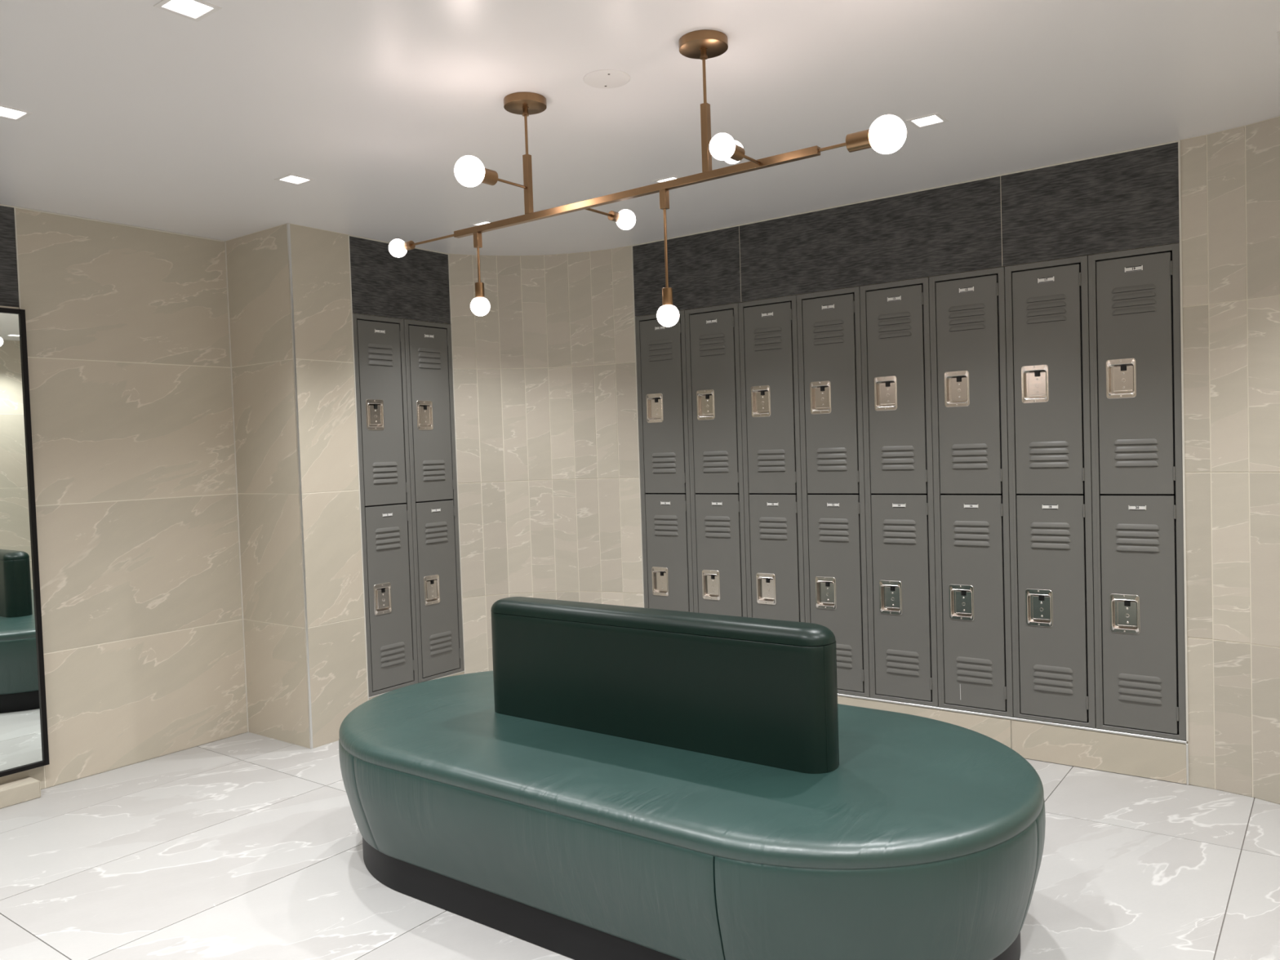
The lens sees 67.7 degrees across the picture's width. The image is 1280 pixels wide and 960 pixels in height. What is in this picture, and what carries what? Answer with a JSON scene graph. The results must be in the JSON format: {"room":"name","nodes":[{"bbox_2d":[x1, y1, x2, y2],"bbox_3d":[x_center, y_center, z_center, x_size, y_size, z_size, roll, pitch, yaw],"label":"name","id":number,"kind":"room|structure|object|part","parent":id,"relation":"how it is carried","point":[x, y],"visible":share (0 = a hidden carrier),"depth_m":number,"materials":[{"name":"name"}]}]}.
{"room":"changing room","nodes":[
{"label":"changing room","id":0,"kind":"room"},
{"bbox_2d":[0,205,247,789],"bbox_3d":[-3.082,0.126,3.094,0.200,2.324,4.282,0,2,37],"label":"wall","id":1,"kind":"structure","parent":0,"point":[127,334],"depth_m":4.11,"materials":[{"name":"beige tile"}]},
{"bbox_2d":[13,207,21,309],"bbox_3d":[-2.460,-0.875,3.771,0.003,0.398,0.005,0,2,37],"label":"trim","id":2,"kind":"structure","parent":1,"relation":"attached to","point":[14,207],"depth_m":3.77,"materials":[{"name":"beige"}]},
{"bbox_2d":[0,776,40,808],"bbox_3d":[-2.728,1.237,3.308,0.098,0.066,1.146,0,2,37],"label":"trim","id":3,"kind":"structure","parent":1,"relation":"attached to","point":[27,788],"depth_m":3.69,"materials":[{"name":"beige tile"}]},
{"bbox_2d":[0,307,49,777],"bbox_3d":[-2.767,0.262,3.319,0.033,1.813,1.206,0,2,37],"label":"wall mirror","id":4,"kind":"object","parent":1,"relation":"attached to","point":[24,734],"visible":1,"depth_m":3.75,"materials":[{"name":"black metal"}]},
{"bbox_2d":[0,204,224,241],"bbox_3d":[-2.564,-1.069,3.635,0.006,0.006,2.076,0,2,37],"label":"trim","id":5,"kind":"structure","parent":1,"relation":"attached to","point":[0,204],"depth_m":4.04,"materials":[{"name":"beige"}]},
{"bbox_2d":[224,240,248,732],"bbox_3d":[-1.905,0.041,4.509,0.004,2.324,0.005,0,2,37],"label":"trim","id":6,"kind":"structure","parent":1,"relation":"attached to","point":[224,241],"depth_m":4.51,"materials":[{"name":"beige"}]},
{"bbox_2d":[226,222,367,748],"bbox_3d":[-1.630,0.032,4.502,0.553,2.324,0.315,0,2,37],"label":"wall column","id":7,"kind":"structure","parent":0,"point":[258,268],"depth_m":4.34,"materials":[{"name":"beige tile"}]},
{"bbox_2d":[286,223,313,749],"bbox_3d":[-1.502,0.038,4.216,0.010,2.322,0.010,0,2,37],"label":"trim","id":8,"kind":"structure","parent":7,"relation":"attached to","point":[287,224],"depth_m":4.21,"materials":[{"name":"silver metal"}]},
{"bbox_2d":[349,235,464,699],"bbox_3d":[-1.292,0.010,4.828,0.400,2.324,0.610,0,2,37],"label":"wall","id":9,"kind":"structure","parent":0,"point":[415,285],"depth_m":4.66,"materials":[{"name":"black tile"}]},
{"bbox_2d":[347,234,368,700],"bbox_3d":[-1.315,0.023,4.464,0.007,2.324,0.006,0,2,37],"label":"trim","id":10,"kind":"structure","parent":9,"relation":"attached to","point":[348,234],"depth_m":4.46,"materials":[{"name":"beige"}]},
{"bbox_2d":[352,313,418,696],"bbox_3d":[-1.338,0.117,4.677,0.306,1.800,0.303,0,2,37],"label":"locker","id":11,"kind":"object","parent":9,"relation":"in","point":[379,342],"visible":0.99,"depth_m":4.59,"materials":[{"name":"grey metal"}]},
{"bbox_3d":[-1.266,-0.310,4.543,0.022,0.146,0.101,0,2,37],"label":"handle plate","id":12,"kind":"part","parent":11,"relation":"part of","materials":[{"name":"silver metal"}]},
{"bbox_3d":[-1.238,-0.319,4.578,0.011,0.873,0.245,0,2,37],"label":"door","id":13,"kind":"part","parent":11,"relation":"part of","materials":[{"name":"grey metal"}]},
{"bbox_3d":[-1.237,0.568,4.572,0.022,0.146,0.101,0,2,37],"label":"handle plate","id":14,"kind":"part","parent":11,"relation":"part of","materials":[{"name":"silver metal"}]},
{"bbox_3d":[-1.209,0.560,4.607,0.011,0.873,0.245,0,2,37],"label":"door","id":15,"kind":"part","parent":11,"relation":"part of","materials":[{"name":"grey metal"}]},
{"bbox_2d":[348,235,448,254],"bbox_3d":[-1.169,-1.149,4.670,0.006,0.006,0.610,0,2,37],"label":"trim","id":16,"kind":"structure","parent":9,"relation":"attached to","point":[348,235],"depth_m":4.59,"materials":[{"name":"beige"}]},
{"bbox_2d":[368,670,464,697],"bbox_3d":[-1.106,1.012,4.747,0.022,0.005,0.610,0,2,37],"label":"trim","id":17,"kind":"structure","parent":9,"relation":"attached to","point":[463,670],"depth_m":4.83,"materials":[{"name":"silver metal"}]},
{"bbox_2d":[403,319,463,682],"bbox_3d":[-1.156,0.103,4.922,0.306,1.800,0.303,0,2,37],"label":"locker","id":18,"kind":"object","parent":9,"relation":"in","point":[428,345],"visible":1,"depth_m":4.83,"materials":[{"name":"grey metal"}]},
{"bbox_3d":[-1.084,-0.324,4.788,0.022,0.146,0.101,0,2,37],"label":"handle plate","id":19,"kind":"part","parent":18,"relation":"part of","materials":[{"name":"silver metal"}]},
{"bbox_3d":[-1.056,-0.333,4.823,0.011,0.873,0.245,0,2,37],"label":"door","id":20,"kind":"part","parent":18,"relation":"part of","materials":[{"name":"grey metal"}]},
{"bbox_3d":[-1.055,0.554,4.817,0.022,0.146,0.101,0,2,37],"label":"handle plate","id":21,"kind":"part","parent":18,"relation":"part of","materials":[{"name":"silver metal"}]},
{"bbox_3d":[-1.028,0.546,4.852,0.011,0.873,0.245,0,2,37],"label":"door","id":22,"kind":"part","parent":18,"relation":"part of","materials":[{"name":"grey metal"}]},
{"bbox_2d":[448,245,643,674],"bbox_3d":[-0.465,-0.025,5.072,1.092,2.324,0.290,-2,2,4],"label":"wall","id":23,"kind":"structure","parent":0,"point":[544,380],"depth_m":5.02,"materials":[{"name":"beige tile"}]},
{"bbox_2d":[448,254,465,674],"bbox_3d":[-0.949,-0.005,4.955,0.006,2.324,0.005,0,2,37],"label":"trim","id":24,"kind":"structure","parent":23,"relation":"attached to","point":[448,255],"depth_m":4.95,"materials":[{"name":"beige"}]},
{"bbox_2d":[631,246,644,608],"bbox_3d":[-0.002,-0.034,4.897,0.005,2.324,0.008,0,2,37],"label":"trim","id":25,"kind":"structure","parent":23,"relation":"attached to","point":[632,246],"depth_m":4.89,"materials":[{"name":"beige"}]},
{"bbox_2d":[0,0,1279,255],"bbox_3d":[-0.840,-1.153,2.258,5.114,0.140,5.929,0,2,37],"label":"ceiling","id":26,"kind":"structure","parent":0,"point":[144,115],"depth_m":2.84,"materials":[{"name":"white paint"}]},
{"bbox_2d":[0,104,33,121],"bbox_3d":[-1.840,-1.096,2.768,0.104,0.062,0.104,0,2,37],"label":"recessed light","id":27,"kind":"object","parent":26,"relation":"in","point":[6,112],"visible":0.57,"depth_m":2.80,"materials":[{"name":"white plastic"}]},
{"bbox_2d":[153,0,222,22],"bbox_3d":[-1.027,-1.103,2.164,0.104,0.062,0.104,0,2,37],"label":"recessed light","id":28,"kind":"object","parent":26,"relation":"in","point":[197,11],"visible":1,"depth_m":2.19,"materials":[{"name":"white plastic"}]},
{"bbox_2d":[274,173,315,185],"bbox_3d":[-1.277,-1.140,3.526,0.104,0.062,0.104,0,2,37],"label":"recessed light","id":29,"kind":"object","parent":26,"relation":"in","point":[290,178],"visible":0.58,"depth_m":3.55,"materials":[{"name":"white plastic"}]},
{"bbox_2d":[471,220,492,226],"bbox_3d":[-0.694,-1.185,4.312,0.104,0.062,0.104,0,2,37],"label":"recessed light","id":30,"kind":"object","parent":26,"relation":"in","point":[484,221],"visible":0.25,"depth_m":4.30,"materials":[{"name":"white plastic"}]},
{"bbox_2d":[582,69,630,88],"bbox_3d":[-0.093,-1.118,2.667,0.132,0.006,0.132,0,2,37],"label":"cover plate","id":31,"kind":"object","parent":26,"relation":"attached to","point":[602,78],"visible":1,"depth_m":2.66,"materials":[{"name":"white plastic"}]},
{"bbox_2d":[388,29,906,326],"bbox_3d":[-0.125,-0.763,2.651,1.768,0.712,0.523,0,2,37],"label":"chandelier","id":32,"kind":"object","parent":26,"relation":"hanging from","point":[886,134],"visible":1,"depth_m":2.52,"materials":[{"name":"gold metal"}]},
{"bbox_3d":[-0.804,-0.770,3.171,0.059,0.060,0.060,0,2,37],"label":"bulb","id":33,"kind":"part","parent":32,"relation":"part of","materials":[{"name":"white glass"}]},
{"bbox_2d":[400,240,415,251],"bbox_3d":[-0.765,-0.770,3.142,0.046,0.028,0.028,0,2,37],"label":"socket","id":34,"kind":"object","parent":32,"relation":"attached to","point":[410,245],"depth_m":3.13,"materials":[{"name":"gold metal"}]},
{"bbox_3d":[-0.663,-0.771,3.067,0.212,0.008,0.008,0,2,37],"label":"rod","id":35,"kind":"part","parent":32,"relation":"part of","materials":[{"name":"gold metal"}]},
{"bbox_3d":[-0.470,-0.849,2.625,0.083,0.083,0.080,0,2,37],"label":"bulb","id":36,"kind":"part","parent":32,"relation":"part of","materials":[{"name":"white glass"}]},
{"bbox_3d":[-0.499,-0.664,2.950,0.008,0.110,0.008,-1,2,25],"label":"rod","id":37,"kind":"part","parent":32,"relation":"part of","materials":[{"name":"gold metal"}]},
{"bbox_2d":[475,282,484,297],"bbox_3d":[-0.496,-0.586,2.953,0.028,0.047,0.028,0,2,37],"label":"socket","id":38,"kind":"object","parent":32,"relation":"attached to","point":[479,286],"depth_m":2.94,"materials":[{"name":"gold metal"}]},
{"bbox_3d":[-0.494,-0.537,2.954,0.060,0.059,0.060,0,2,37],"label":"bulb","id":39,"kind":"part","parent":32,"relation":"part of","materials":[{"name":"white glass"}]},
{"bbox_2d":[480,167,497,185],"bbox_3d":[-0.431,-0.852,2.676,0.041,0.041,0.056,0,2,37],"label":"socket","id":40,"kind":"object","parent":32,"relation":"attached to","point":[490,177],"depth_m":2.67,"materials":[{"name":"gold metal"}]},
{"bbox_3d":[-0.376,-0.856,2.752,0.008,0.008,0.135,0,2,37],"label":"rod","id":41,"kind":"part","parent":32,"relation":"part of","materials":[{"name":"gold metal"}]},
{"bbox_3d":[-0.335,-1.014,2.808,0.008,0.120,0.008,0,2,37],"label":"rod","id":42,"kind":"part","parent":32,"relation":"part of","materials":[{"name":"gold metal"}]},
{"bbox_3d":[-0.330,-0.870,2.813,0.019,0.173,0.019,0,2,37],"label":"stem","id":43,"kind":"part","parent":32,"relation":"part of","materials":[{"name":"gold metal"}]},
{"bbox_3d":[-0.126,-0.779,2.767,0.008,0.008,0.140,0,2,37],"label":"rod","id":44,"kind":"part","parent":32,"relation":"part of","materials":[{"name":"gold metal"}]},
{"bbox_2d":[607,210,624,222],"bbox_3d":[-0.072,-0.783,2.840,0.028,0.028,0.047,0,2,37],"label":"socket","id":45,"kind":"object","parent":32,"relation":"attached to","point":[618,217],"depth_m":2.83,"materials":[{"name":"gold metal"}]},
{"bbox_3d":[-0.043,-0.785,2.880,0.060,0.060,0.059,0,2,37],"label":"bulb","id":46,"kind":"part","parent":32,"relation":"part of","materials":[{"name":"white glass"}]},
{"bbox_3d":[0.069,-0.614,2.532,0.008,0.211,0.008,-1,2,25],"label":"rod","id":47,"kind":"part","parent":32,"relation":"part of","materials":[{"name":"gold metal"}]},
{"bbox_2d":[662,287,672,306],"bbox_3d":[0.073,-0.486,2.536,0.028,0.047,0.028,0,2,37],"label":"socket","id":48,"kind":"object","parent":32,"relation":"attached to","point":[667,292],"depth_m":2.52,"materials":[{"name":"gold metal"}]},
{"bbox_3d":[0.074,-0.437,2.538,0.060,0.059,0.060,0,2,37],"label":"bulb","id":49,"kind":"part","parent":32,"relation":"part of","materials":[{"name":"white glass"}]},
{"bbox_3d":[0.165,-1.018,2.438,0.008,0.120,0.008,0,2,37],"label":"rod","id":50,"kind":"part","parent":32,"relation":"part of","materials":[{"name":"gold metal"}]},
{"bbox_3d":[0.169,-0.874,2.442,0.019,0.173,0.019,0,2,37],"label":"stem","id":51,"kind":"part","parent":32,"relation":"part of","materials":[{"name":"gold metal"}]},
{"bbox_3d":[0.190,-0.771,2.207,0.060,0.060,0.059,0,2,37],"label":"bulb","id":52,"kind":"part","parent":32,"relation":"part of","materials":[{"name":"white glass"}]},
{"bbox_3d":[0.247,-0.875,2.547,0.060,0.060,0.059,0,2,37],"label":"bulb","id":53,"kind":"part","parent":32,"relation":"part of","materials":[{"name":"white glass"}]},
{"bbox_2d":[728,144,744,161],"bbox_3d":[0.220,-0.773,2.247,0.034,0.034,0.050,0,2,37],"label":"socket","id":54,"kind":"object","parent":32,"relation":"attached to","point":[738,154],"depth_m":2.24,"materials":[{"name":"gold metal"}]},
{"bbox_3d":[0.263,-0.776,2.305,0.008,0.008,0.098,0,2,37],"label":"rod","id":55,"kind":"part","parent":32,"relation":"part of","materials":[{"name":"gold metal"}]},
{"bbox_3d":[0.454,-0.780,2.236,0.079,0.008,0.008,0,2,37],"label":"rod","id":56,"kind":"part","parent":32,"relation":"part of","materials":[{"name":"gold metal"}]},
{"bbox_2d":[845,128,871,152],"bbox_3d":[0.508,-0.781,2.196,0.058,0.041,0.041,0,2,37],"label":"socket","id":57,"kind":"object","parent":32,"relation":"attached to","point":[860,140],"depth_m":2.18,"materials":[{"name":"gold metal"}]},
{"bbox_3d":[0.560,-0.781,2.157,0.081,0.084,0.084,0,2,37],"label":"bulb","id":58,"kind":"part","parent":32,"relation":"part of","materials":[{"name":"white glass"}]},
{"bbox_2d":[652,175,679,182],"bbox_3d":[0.119,-1.191,3.708,0.104,0.062,0.104,0,2,37],"label":"recessed light","id":59,"kind":"object","parent":26,"relation":"in","point":[673,177],"visible":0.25,"depth_m":3.69,"materials":[{"name":"white plastic"}]},
{"bbox_2d":[906,112,948,128],"bbox_3d":[0.934,-1.198,3.103,0.104,0.062,0.104,0,2,37],"label":"recessed light","id":60,"kind":"object","parent":26,"relation":"in","point":[935,118],"visible":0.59,"depth_m":3.13,"materials":[{"name":"white plastic"}]},
{"bbox_2d":[1276,31,1279,44],"bbox_3d":[1.737,-1.204,2.506,0.104,0.062,0.104,0,2,37],"label":"recessed light","id":61,"kind":"object","parent":26,"relation":"in","point":[1277,32],"visible":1,"depth_m":2.52,"materials":[{"name":"white plastic"}]},
{"bbox_2d":[0,732,1279,959],"bbox_3d":[-0.759,1.298,2.339,5.114,0.120,5.929,0,2,37],"label":"floor","id":62,"kind":"structure","parent":0,"point":[247,846],"depth_m":2.92,"materials":[{"name":"grey tile"}]},
{"bbox_2d":[338,596,1045,959],"bbox_3d":[0.024,0.787,2.895,2.248,0.811,1.145,0,2,37],"label":"bench","id":63,"kind":"object","parent":62,"relation":"on","point":[621,782],"visible":1,"depth_m":2.45,"materials":[{"name":"green leather"}]},
{"bbox_3d":[-0.895,0.967,3.212,0.182,0.293,0.708,-2,2,-3],"label":"panel","id":64,"kind":"part","parent":63,"relation":"part of","materials":[{"name":"green leather"}]},
{"bbox_3d":[-0.331,0.972,2.499,1.281,0.294,0.071,0,2,37],"label":"panel","id":65,"kind":"part","parent":63,"relation":"part of","materials":[{"name":"green leather"}]},
{"bbox_3d":[0.016,0.572,2.826,1.211,0.376,0.136,0,2,37],"label":"backrest","id":66,"kind":"part","parent":63,"relation":"part of","materials":[{"name":"green leather"}]},
{"bbox_3d":[0.024,0.776,2.894,2.244,0.050,1.140,0,2,37],"label":"seat","id":67,"kind":"part","parent":63,"relation":"part of","materials":[{"name":"green leather"}]},
{"bbox_3d":[0.558,0.956,2.106,0.776,0.293,0.200,-2,2,-10],"label":"panel","id":68,"kind":"part","parent":63,"relation":"part of","materials":[{"name":"green leather"}]},
{"bbox_3d":[0.953,0.927,2.588,0.182,0.293,0.708,-2,2,-3],"label":"panel","id":69,"kind":"part","parent":63,"relation":"part of","materials":[{"name":"green leather"}]},
{"bbox_2d":[632,142,1186,784],"bbox_3d":[1.097,-0.051,4.328,2.440,2.324,0.404,0,2,37],"label":"wall","id":70,"kind":"structure","parent":0,"point":[1125,201],"depth_m":3.87,"materials":[{"name":"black tile"}]},
{"bbox_2d":[635,310,693,612],"bbox_3d":[0.213,0.059,4.927,0.303,1.800,0.306,0,2,37],"label":"locker","id":71,"kind":"object","parent":70,"relation":"on","point":[660,350],"visible":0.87,"depth_m":4.80,"materials":[{"name":"grey metal"}]},
{"bbox_3d":[0.078,-0.364,4.827,0.101,0.146,0.022,0,2,37],"label":"handle plate","id":72,"kind":"part","parent":71,"relation":"part of","materials":[{"name":"silver metal"}]},
{"bbox_3d":[0.107,0.515,4.856,0.101,0.146,0.022,0,2,37],"label":"handle plate","id":73,"kind":"part","parent":71,"relation":"part of","materials":[{"name":"silver metal"}]},
{"bbox_3d":[0.114,-0.370,4.799,0.245,0.873,0.011,0,2,37],"label":"door","id":74,"kind":"part","parent":71,"relation":"part of","materials":[{"name":"grey metal"}]},
{"bbox_3d":[0.142,0.508,4.828,0.245,0.873,0.011,0,2,37],"label":"door","id":75,"kind":"part","parent":71,"relation":"part of","materials":[{"name":"grey metal"}]},
{"bbox_2d":[684,302,747,617],"bbox_3d":[0.457,0.057,4.745,0.303,1.800,0.306,0,2,37],"label":"locker","id":76,"kind":"object","parent":70,"relation":"on","point":[712,333],"visible":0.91,"depth_m":4.62,"materials":[{"name":"grey metal"}]},
{"bbox_3d":[0.323,-0.366,4.645,0.101,0.146,0.022,0,2,37],"label":"handle plate","id":77,"kind":"part","parent":76,"relation":"part of","materials":[{"name":"silver metal"}]},
{"bbox_3d":[0.352,0.513,4.674,0.101,0.146,0.022,0,2,37],"label":"handle plate","id":78,"kind":"part","parent":76,"relation":"part of","materials":[{"name":"silver metal"}]},
{"bbox_3d":[0.358,-0.372,4.617,0.245,0.873,0.011,0,2,37],"label":"door","id":79,"kind":"part","parent":76,"relation":"part of","materials":[{"name":"grey metal"}]},
{"bbox_3d":[0.387,0.506,4.646,0.245,0.873,0.011,0,2,37],"label":"door","id":80,"kind":"part","parent":76,"relation":"part of","materials":[{"name":"grey metal"}]},
{"bbox_2d":[737,294,805,622],"bbox_3d":[0.702,0.055,4.563,0.303,1.800,0.306,0,2,37],"label":"locker","id":81,"kind":"object","parent":70,"relation":"on","point":[767,327],"visible":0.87,"depth_m":4.44,"materials":[{"name":"grey metal"}]},
{"bbox_3d":[0.568,-0.368,4.463,0.101,0.146,0.022,0,2,37],"label":"handle plate","id":82,"kind":"part","parent":81,"relation":"part of","materials":[{"name":"silver metal"}]},
{"bbox_3d":[0.597,0.511,4.492,0.101,0.146,0.022,0,2,37],"label":"handle plate","id":83,"kind":"part","parent":81,"relation":"part of","materials":[{"name":"silver metal"}]},
{"bbox_3d":[0.603,-0.374,4.435,0.245,0.873,0.011,0,2,37],"label":"door","id":84,"kind":"part","parent":81,"relation":"part of","materials":[{"name":"grey metal"}]},
{"bbox_3d":[0.632,0.504,4.464,0.245,0.873,0.011,0,2,37],"label":"door","id":85,"kind":"part","parent":81,"relation":"part of","materials":[{"name":"grey metal"}]},
{"bbox_2d":[796,286,870,697],"bbox_3d":[0.947,0.053,4.381,0.303,1.800,0.306,0,2,37],"label":"locker","id":86,"kind":"object","parent":70,"relation":"on","point":[829,330],"visible":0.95,"depth_m":4.25,"materials":[{"name":"grey metal"}]},
{"bbox_3d":[0.813,-0.369,4.281,0.101,0.146,0.022,0,2,37],"label":"handle plate","id":87,"kind":"part","parent":86,"relation":"part of","materials":[{"name":"silver metal"}]},
{"bbox_3d":[0.842,0.509,4.310,0.101,0.146,0.022,0,2,37],"label":"handle plate","id":88,"kind":"part","parent":86,"relation":"part of","materials":[{"name":"silver metal"}]},
{"bbox_3d":[0.848,-0.376,4.253,0.245,0.873,0.011,0,2,37],"label":"door","id":89,"kind":"part","parent":86,"relation":"part of","materials":[{"name":"grey metal"}]},
{"bbox_3d":[0.877,0.502,4.282,0.245,0.873,0.011,0,2,37],"label":"door","id":90,"kind":"part","parent":86,"relation":"part of","materials":[{"name":"grey metal"}]},
{"bbox_2d":[859,277,938,706],"bbox_3d":[1.192,0.051,4.199,0.303,1.800,0.306,0,2,37],"label":"locker","id":91,"kind":"object","parent":70,"relation":"on","point":[895,316],"visible":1,"depth_m":4.08,"materials":[{"name":"grey metal"}]},
{"bbox_3d":[1.058,-0.371,4.099,0.101,0.146,0.022,0,2,37],"label":"handle plate","id":92,"kind":"part","parent":91,"relation":"part of","materials":[{"name":"silver metal"}]},
{"bbox_3d":[1.086,0.507,4.128,0.101,0.146,0.022,0,2,37],"label":"handle plate","id":93,"kind":"part","parent":91,"relation":"part of","materials":[{"name":"silver metal"}]},
{"bbox_3d":[1.093,-0.378,4.072,0.245,0.873,0.011,0,2,37],"label":"door","id":94,"kind":"part","parent":91,"relation":"part of","materials":[{"name":"grey metal"}]},
{"bbox_3d":[1.121,0.500,4.101,0.245,0.873,0.011,0,2,37],"label":"door","id":95,"kind":"part","parent":91,"relation":"part of","materials":[{"name":"grey metal"}]},
{"bbox_2d":[631,140,1177,246],"bbox_3d":[0.941,-1.200,4.130,2.440,0.006,0.006,0,2,37],"label":"trim","id":96,"kind":"structure","parent":70,"relation":"attached to","point":[1175,141],"depth_m":3.94,"materials":[{"name":"beige"}]},
{"bbox_2d":[928,266,1013,716],"bbox_3d":[1.437,0.049,4.018,0.303,1.800,0.306,0,2,37],"label":"locker","id":97,"kind":"object","parent":70,"relation":"on","point":[967,309],"visible":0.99,"depth_m":3.90,"materials":[{"name":"grey metal"}]},
{"bbox_3d":[1.303,-0.373,3.918,0.101,0.146,0.022,0,2,37],"label":"handle plate","id":98,"kind":"part","parent":97,"relation":"part of","materials":[{"name":"silver metal"}]},
{"bbox_3d":[1.331,0.505,3.947,0.101,0.146,0.022,0,2,37],"label":"handle plate","id":99,"kind":"part","parent":97,"relation":"part of","materials":[{"name":"silver metal"}]},
{"bbox_3d":[1.338,-0.380,3.890,0.245,0.873,0.011,0,2,37],"label":"door","id":100,"kind":"part","parent":97,"relation":"part of","materials":[{"name":"grey metal"}]},
{"bbox_3d":[1.366,0.498,3.919,0.245,0.873,0.011,0,2,37],"label":"door","id":101,"kind":"part","parent":97,"relation":"part of","materials":[{"name":"grey metal"}]},
{"bbox_2d":[837,693,1186,743],"bbox_3d":[1.016,0.962,4.207,2.440,0.008,0.026,0,2,37],"label":"trim","id":102,"kind":"structure","parent":70,"relation":"attached to","point":[1095,729],"depth_m":3.81,"materials":[{"name":"silver metal"}]},
{"bbox_2d":[1004,255,1096,728],"bbox_3d":[1.682,0.047,3.836,0.303,1.800,0.306,0,2,37],"label":"locker","id":103,"kind":"object","parent":70,"relation":"on","point":[1047,340],"visible":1,"depth_m":3.71,"materials":[{"name":"grey metal"}]},
{"bbox_3d":[1.547,-0.376,3.736,0.101,0.146,0.022,0,2,37],"label":"handle plate","id":104,"kind":"part","parent":103,"relation":"part of","materials":[{"name":"silver metal"}]},
{"bbox_3d":[1.576,0.503,3.765,0.101,0.146,0.022,0,2,37],"label":"handle plate","id":105,"kind":"part","parent":103,"relation":"part of","materials":[{"name":"silver metal"}]},
{"bbox_3d":[1.583,-0.382,3.708,0.245,0.873,0.011,0,2,37],"label":"door","id":106,"kind":"part","parent":103,"relation":"part of","materials":[{"name":"grey metal"}]},
{"bbox_3d":[1.611,0.496,3.737,0.245,0.873,0.011,0,2,37],"label":"door","id":107,"kind":"part","parent":103,"relation":"part of","materials":[{"name":"grey metal"}]},
{"bbox_2d":[1088,243,1186,740],"bbox_3d":[1.927,0.045,3.654,0.303,1.800,0.306,0,2,37],"label":"locker","id":108,"kind":"object","parent":70,"relation":"on","point":[1135,294],"visible":1,"depth_m":3.53,"materials":[{"name":"grey metal"}]},
{"bbox_3d":[1.792,-0.378,3.554,0.101,0.146,0.022,0,2,37],"label":"handle plate","id":109,"kind":"part","parent":108,"relation":"part of","materials":[{"name":"silver metal"}]},
{"bbox_3d":[1.821,0.501,3.583,0.101,0.146,0.022,0,2,37],"label":"handle plate","id":110,"kind":"part","parent":108,"relation":"part of","materials":[{"name":"silver metal"}]},
{"bbox_3d":[1.827,-0.384,3.526,0.245,0.873,0.011,0,2,37],"label":"door","id":111,"kind":"part","parent":108,"relation":"part of","materials":[{"name":"grey metal"}]},
{"bbox_3d":[1.856,0.494,3.555,0.245,0.873,0.011,0,2,37],"label":"door","id":112,"kind":"part","parent":108,"relation":"part of","materials":[{"name":"grey metal"}]},
{"bbox_2d":[1186,743,1188,785],"bbox_3d":[1.994,1.035,3.475,0.007,0.151,0.011,0,2,37],"label":"trim","id":113,"kind":"structure","parent":70,"relation":"attached to","point":[1187,744],"depth_m":3.47,"materials":[{"name":"silver metal"}]},
{"bbox_2d":[1180,115,1279,804],"bbox_3d":[2.239,-0.048,3.087,0.277,2.324,1.008,-3,2,-20],"label":"wall","id":114,"kind":"structure","parent":0,"point":[1230,179],"depth_m":3.33,"materials":[{"name":"beige tile"}]},
{"bbox_2d":[1177,139,1188,741],"bbox_3d":[1.957,-0.131,3.436,0.007,2.163,0.010,0,2,37],"label":"trim","id":115,"kind":"structure","parent":114,"relation":"attached to","point":[1179,140],"depth_m":3.43,"materials":[{"name":"beige"}]}
]}

